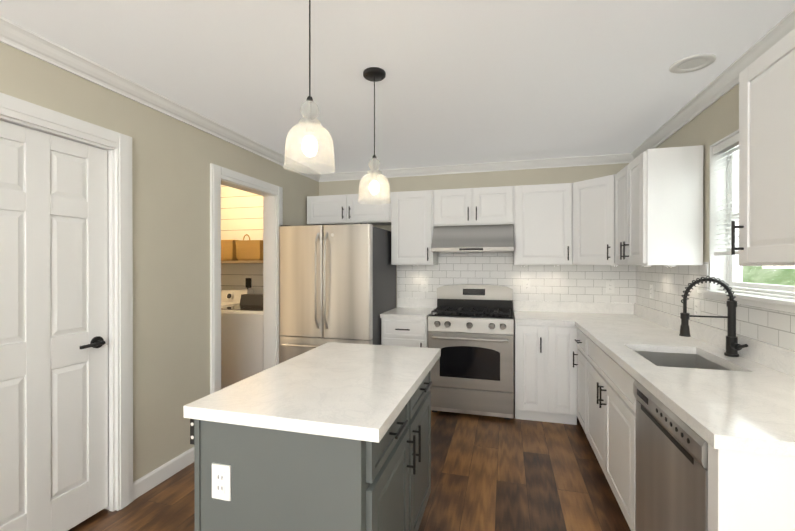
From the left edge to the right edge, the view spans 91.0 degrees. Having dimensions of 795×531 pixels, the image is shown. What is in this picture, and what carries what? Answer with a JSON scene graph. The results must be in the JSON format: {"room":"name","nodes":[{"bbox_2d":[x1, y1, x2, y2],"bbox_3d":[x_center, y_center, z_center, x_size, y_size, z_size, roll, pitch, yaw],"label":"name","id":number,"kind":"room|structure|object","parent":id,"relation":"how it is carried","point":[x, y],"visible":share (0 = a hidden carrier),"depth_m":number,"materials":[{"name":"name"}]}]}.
{"room":"kitchen","nodes":[
{"label":"kitchen","id":0,"kind":"room"},
{"bbox_2d":[0,42,319,481],"bbox_3d":[-1.911,0.167,1.284,0.115,2.440,6.960,0,0,15],"label":"wall","id":1,"kind":"structure","parent":0,"point":[172,158],"depth_m":2.53,"materials":[{"name":"paint"}]},
{"bbox_2d":[0,120,107,530],"bbox_3d":[-1.707,0.356,1.871,0.096,2.002,0.678,0,0,15],"label":"closet door","id":2,"kind":"structure","parent":1,"relation":"in","point":[53,333],"depth_m":1.94,"materials":[{"name":"white wood"}]},
{"bbox_2d":[0,92,282,511],"bbox_3d":[-1.530,0.312,2.653,0.161,2.143,2.496,0,0,15],"label":"door frame","id":3,"kind":"structure","parent":1,"relation":"attached to","point":[117,146],"depth_m":2.24,"materials":[{"name":"white wood"}]},
{"bbox_2d":[0,16,323,181],"bbox_3d":[-1.823,-1.014,1.256,0.068,0.078,6.960,0,0,15],"label":"crown molding","id":4,"kind":"structure","parent":1,"relation":"attached to","point":[33,44],"depth_m":2.21,"materials":[{"name":"white wood"}]},
{"bbox_2d":[133,447,193,499],"bbox_3d":[-1.480,1.333,2.610,0.014,0.100,0.642,0,0,15],"label":"baseboard","id":5,"kind":"structure","parent":1,"relation":"attached to","point":[154,478],"depth_m":2.49,"materials":[{"name":"white wood"}]},
{"bbox_2d":[221,184,262,293],"bbox_3d":[-1.962,0.157,4.901,1.848,2.438,0.010,0,0,15],"label":"cladding","id":6,"kind":"object","parent":1,"relation":"attached to","point":[241,213],"visible":0.14,"depth_m":4.89,"materials":[{"name":"white wood"}]},
{"bbox_2d":[221,260,262,262],"bbox_3d":[-2.000,0.059,4.746,1.840,0.235,0.307,0,0,15],"label":"shelf","id":7,"kind":"object","parent":6,"relation":"attached to","point":[255,261],"visible":0.04,"depth_m":4.52,"materials":[{"name":"brown wood"}]},
{"bbox_2d":[221,240,237,260],"bbox_3d":[-2.078,-0.181,4.763,0.360,0.245,0.240,0,0,15],"label":"basket","id":8,"kind":"object","parent":7,"relation":"on","point":[228,250],"visible":0.38,"depth_m":4.63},
{"bbox_2d":[235,234,262,260],"bbox_3d":[-1.712,-0.212,4.662,0.340,0.306,0.240,0,0,15],"label":"basket","id":9,"kind":"object","parent":7,"relation":"on","point":[248,250],"visible":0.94,"depth_m":4.55,"materials":[{"name":"brown wicker"}]},
{"bbox_2d":[246,278,250,288],"bbox_3d":[-1.842,0.223,4.850,0.058,0.124,0.024,0,0,15],"label":"electrical outlet","id":10,"kind":"object","parent":6,"relation":"attached to","point":[248,282],"visible":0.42,"depth_m":4.84,"materials":[{"name":"black plastic"}]},
{"bbox_2d":[68,402,630,530],"bbox_3d":[-1.185,1.438,1.088,5.620,0.100,7.200,0,0,15],"label":"floor","id":11,"kind":"structure","parent":0,"point":[490,473],"depth_m":2.44,"materials":[{"name":"brown wood"}]},
{"bbox_2d":[221,289,252,307],"bbox_3d":[-2.200,0.837,4.587,0.680,1.080,0.690,0,0,15],"label":"washer","id":12,"kind":"object","parent":11,"relation":"on","point":[230,297],"visible":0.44,"depth_m":4.74,"materials":[{"name":"white metal"}]},
{"bbox_2d":[221,294,262,388],"bbox_3d":[-1.551,0.858,4.226,0.685,1.040,0.680,0,0,15],"label":"dryer","id":13,"kind":"object","parent":11,"relation":"on","point":[242,340],"visible":0.48,"depth_m":3.89,"materials":[{"name":"white metal"}]},
{"bbox_2d":[184,342,440,530],"bbox_3d":[-0.238,0.928,1.764,0.691,0.915,1.120,0,0,15],"label":"kitchen island","id":14,"kind":"object","parent":11,"relation":"on","point":[331,436],"visible":1,"depth_m":1.30,"materials":[{"name":"grey wood"}]},
{"bbox_2d":[279,223,395,363],"bbox_3d":[-0.585,0.497,4.001,0.930,1.764,0.948,0,0,15],"label":"refrigerator","id":15,"kind":"object","parent":11,"relation":"on","point":[337,283],"visible":0.69,"depth_m":3.62,"materials":[{"name":"silver metal"}]},
{"bbox_2d":[381,318,427,347],"bbox_3d":[0.132,0.943,3.982,0.449,0.873,0.658,0,0,15],"label":"base cabinet","id":16,"kind":"object","parent":11,"relation":"on","point":[405,332],"visible":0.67,"depth_m":3.70,"materials":[{"name":"white wood"}]},
{"bbox_2d":[380,298,436,319],"bbox_3d":[0.134,0.431,3.990,0.454,0.145,0.633,0,0,15],"label":"countertop","id":17,"kind":"structure","parent":16,"relation":"on","point":[407,308],"depth_m":4.12,"materials":[{"name":"stone"}]},
{"bbox_2d":[427,284,513,419],"bbox_3d":[0.720,0.787,3.783,0.766,1.185,0.707,0,0,15],"label":"range","id":18,"kind":"object","parent":11,"relation":"on","point":[470,329],"visible":1,"depth_m":3.54,"materials":[{"name":"silver metal"}]},
{"bbox_2d":[514,321,577,424],"bbox_3d":[1.357,0.944,3.643,0.514,0.873,0.658,0,0,15],"label":"base cabinet","id":19,"kind":"object","parent":11,"relation":"on","point":[545,380],"visible":0.94,"depth_m":3.38,"materials":[{"name":"white wood"}]},
{"bbox_2d":[514,300,571,325],"bbox_3d":[1.334,0.432,3.646,0.470,0.145,0.658,0,0,15],"label":"countertop","id":20,"kind":"structure","parent":19,"relation":"on","point":[525,312],"depth_m":3.86,"materials":[{"name":"stone"}]},
{"bbox_2d":[573,328,580,423],"bbox_3d":[1.743,0.946,2.976,0.620,0.872,0.448,0,0,15],"label":"base cabinet","id":21,"kind":"object","parent":11,"relation":"on","point":[578,340],"depth_m":3.21,"materials":[{"name":"white wood"}]},
{"bbox_2d":[581,332,624,516],"bbox_3d":[1.559,0.948,2.311,0.620,0.872,1.225,0,0,15],"label":"base cabinet","id":22,"kind":"object","parent":11,"relation":"on","point":[602,378],"depth_m":2.34,"materials":[{"name":"white wood"}]},
{"bbox_2d":[633,379,707,530],"bbox_3d":[1.296,0.952,1.402,0.624,0.870,0.651,0,0,15],"label":"dishwasher","id":23,"kind":"object","parent":11,"relation":"on","point":[671,489],"visible":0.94,"depth_m":1.44,"materials":[{"name":"silver metal"}]},
{"bbox_2d":[625,370,794,530],"bbox_3d":[1.309,0.950,1.405,0.620,0.872,0.798,0,0,15],"label":"base cabinet","id":24,"kind":"object","parent":11,"relation":"on","point":[747,491],"depth_m":1.09,"materials":[{"name":"white wood"}]},
{"bbox_2d":[572,302,794,456],"bbox_3d":[1.572,0.436,2.413,0.646,0.145,2.908,0,0,15],"label":"countertop","id":25,"kind":"structure","parent":24,"relation":"on","point":[746,403],"depth_m":1.67,"materials":[{"name":"stone"}]},
{"bbox_2d":[635,351,730,370],"bbox_3d":[1.466,0.619,2.039,0.425,0.216,0.590,0,0,15],"label":"sink","id":26,"kind":"object","parent":25,"relation":"in","point":[680,360],"visible":0.06,"depth_m":2.27,"materials":[{"name":"silver metal"}]},
{"bbox_2d":[679,276,747,356],"bbox_3d":[1.627,0.263,2.021,0.265,0.413,0.138,0,0,15],"label":"faucet","id":27,"kind":"object","parent":25,"relation":"on","point":[733,347],"visible":1,"depth_m":2.03,"materials":[{"name":"black metal"}]},
{"bbox_2d":[0,0,794,173],"bbox_3d":[-1.185,-1.102,1.080,5.620,0.100,7.200,0,0,15],"label":"ceiling","id":28,"kind":"structure","parent":0,"point":[473,81],"depth_m":2.03,"materials":[{"name":"paint"}]},
{"bbox_2d":[283,0,334,174],"bbox_3d":[-0.312,-0.698,1.390,0.181,0.708,0.181,0,0,15],"label":"pendant light","id":29,"kind":"object","parent":28,"relation":"hanging from","point":[309,147],"visible":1,"depth_m":1.38,"materials":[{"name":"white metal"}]},
{"bbox_2d":[358,67,390,204],"bbox_3d":[-0.126,-0.701,2.138,0.181,0.708,0.181,0,0,15],"label":"pendant light","id":30,"kind":"object","parent":28,"relation":"hanging from","point":[374,74],"visible":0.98,"depth_m":2.12,"materials":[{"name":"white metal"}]},
{"bbox_2d":[669,53,716,72],"bbox_3d":[1.538,-1.051,2.040,0.198,0.006,0.198,0,0,15],"label":"recessed light","id":31,"kind":"object","parent":28,"relation":"in","point":[696,62],"visible":1,"depth_m":2.03,"materials":[{"name":"white plastic"}]},
{"bbox_2d":[320,163,628,316],"bbox_3d":[0.691,0.158,4.238,3.300,2.440,0.120,0,0,15],"label":"wall","id":32,"kind":"structure","parent":0,"point":[558,175],"depth_m":4.12,"materials":[{"name":"paint"}]},
{"bbox_2d":[307,192,390,225],"bbox_3d":[-0.500,-0.607,4.302,0.968,0.310,0.368,0,0,15],"label":"upper cabinet","id":33,"kind":"object","parent":32,"relation":"attached to","point":[345,209],"visible":0.73,"depth_m":4.17,"materials":[{"name":"white wood"}]},
{"bbox_2d":[391,190,437,264],"bbox_3d":[0.180,-0.384,4.114,0.440,0.755,0.368,0,0,15],"label":"upper cabinet","id":34,"kind":"object","parent":32,"relation":"attached to","point":[412,227],"visible":0.94,"depth_m":3.98,"materials":[{"name":"white wood"}]},
{"bbox_2d":[433,186,513,225],"bbox_3d":[0.769,-0.578,3.951,0.778,0.365,0.368,0,0,15],"label":"upper cabinet","id":35,"kind":"object","parent":32,"relation":"attached to","point":[475,206],"visible":0.96,"depth_m":3.81,"materials":[{"name":"white wood"}]},
{"bbox_2d":[431,224,513,252],"bbox_3d":[0.756,-0.263,3.901,0.768,0.262,0.470,0,0,15],"label":"range hood","id":36,"kind":"object","parent":35,"relation":"attached to","point":[477,239],"visible":0.98,"depth_m":3.74,"materials":[{"name":"silver metal"}]},
{"bbox_2d":[320,153,627,181],"bbox_3d":[0.666,-1.022,4.144,3.150,0.078,0.068,0,0,15],"label":"crown molding","id":37,"kind":"structure","parent":32,"relation":"attached to","point":[612,158],"depth_m":4.06,"materials":[{"name":"white wood"}]},
{"bbox_2d":[397,252,635,311],"bbox_3d":[1.138,0.034,4.046,2.373,0.890,0.008,0,0,15],"label":"tile backsplash","id":38,"kind":"structure","parent":32,"relation":"attached to","point":[575,283],"depth_m":4.00,"materials":[{"name":"white tile"}]},
{"bbox_2d":[421,281,427,291],"bbox_3d":[0.296,0.228,4.270,0.072,0.115,0.008,0,0,15],"label":"electrical outlet","id":39,"kind":"object","parent":38,"relation":"attached to","point":[424,286],"visible":1,"depth_m":4.27,"materials":[{"name":"white plastic"}]},
{"bbox_2d":[523,280,529,291],"bbox_3d":[1.317,0.209,3.988,0.072,0.115,0.008,0,0,15],"label":"electrical outlet","id":40,"kind":"object","parent":38,"relation":"attached to","point":[526,285],"visible":1,"depth_m":3.99,"materials":[{"name":"white plastic"}]},
{"bbox_2d":[606,281,613,292],"bbox_3d":[2.060,0.210,3.783,0.072,0.115,0.008,0,0,15],"label":"electrical outlet","id":41,"kind":"object","parent":38,"relation":"attached to","point":[609,286],"visible":1,"depth_m":3.78,"materials":[{"name":"white plastic"}]},
{"bbox_2d":[514,183,572,264],"bbox_3d":[1.395,-0.383,3.779,0.516,0.755,0.368,0,0,15],"label":"upper cabinet","id":42,"kind":"object","parent":32,"relation":"attached to","point":[543,224],"visible":1,"depth_m":3.64,"materials":[{"name":"white wood"}]},
{"bbox_2d":[573,174,616,264],"bbox_3d":[1.901,-0.382,3.514,0.603,0.755,0.609,0,0,15],"label":"upper cabinet","id":43,"kind":"object","parent":32,"relation":"attached to","point":[594,221],"visible":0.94,"depth_m":3.38,"materials":[{"name":"white wood"}]},
{"bbox_2d":[656,84,793,299],"bbox_3d":[1.441,0.170,0.359,0.170,2.440,7.200,0,0,15],"label":"wall","id":44,"kind":"structure","parent":0,"point":[720,119],"depth_m":2.43,"materials":[{"name":"paint"}]},
{"bbox_2d":[615,145,702,264],"bbox_3d":[1.840,-0.380,2.851,0.368,0.755,0.720,0,0,15],"label":"upper cabinet","id":45,"kind":"object","parent":44,"relation":"attached to","point":[658,206],"visible":1,"depth_m":2.52,"materials":[{"name":"white wood"}]},
{"bbox_2d":[628,8,794,162],"bbox_3d":[1.327,-1.011,0.387,0.068,0.078,6.960,0,0,15],"label":"crown molding","id":46,"kind":"structure","parent":44,"relation":"attached to","point":[728,79],"depth_m":2.24,"materials":[{"name":"white wood"}]},
{"bbox_2d":[636,262,794,350],"bbox_3d":[1.871,0.232,2.258,0.008,0.505,3.049,0,0,15],"label":"tile backsplash","id":47,"kind":"structure","parent":44,"relation":"attached to","point":[770,326],"depth_m":2.47,"materials":[{"name":"white tile"}]},
{"bbox_2d":[650,285,653,298],"bbox_3d":[2.154,0.221,3.316,0.008,0.115,0.072,0,0,15],"label":"electrical outlet","id":48,"kind":"object","parent":47,"relation":"attached to","point":[651,291],"visible":1,"depth_m":3.30,"materials":[{"name":"white plastic"}]},
{"bbox_2d":[694,300,700,318],"bbox_3d":[1.936,0.283,2.526,0.008,0.115,0.072,0,0,15],"label":"electrical outlet","id":49,"kind":"object","parent":47,"relation":"attached to","point":[697,307],"visible":1,"depth_m":2.51,"materials":[{"name":"white plastic"}]},
{"bbox_2d":[697,129,794,312],"bbox_3d":[1.859,-0.265,1.954,0.205,0.937,1.020,0,0,15],"label":"window","id":50,"kind":"structure","parent":44,"relation":"in","point":[727,269],"depth_m":2.35,"materials":[{"name":"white glass"}]},
{"bbox_2d":[713,133,738,254],"bbox_3d":[1.837,-0.389,1.980,0.050,0.659,0.820,0,0,15],"label":"window blind slats","id":51,"kind":"structure","parent":50,"relation":"attached to","point":[727,145],"depth_m":2.26,"materials":[{"name":"white plastic"}]},
{"bbox_2d":[731,29,794,268],"bbox_3d":[1.397,-0.374,1.174,0.330,0.755,0.688,0,0,15],"label":"upper cabinet","id":52,"kind":"object","parent":44,"relation":"attached to","point":[766,226],"visible":1,"depth_m":1.31,"materials":[{"name":"white wood"}]}
]}

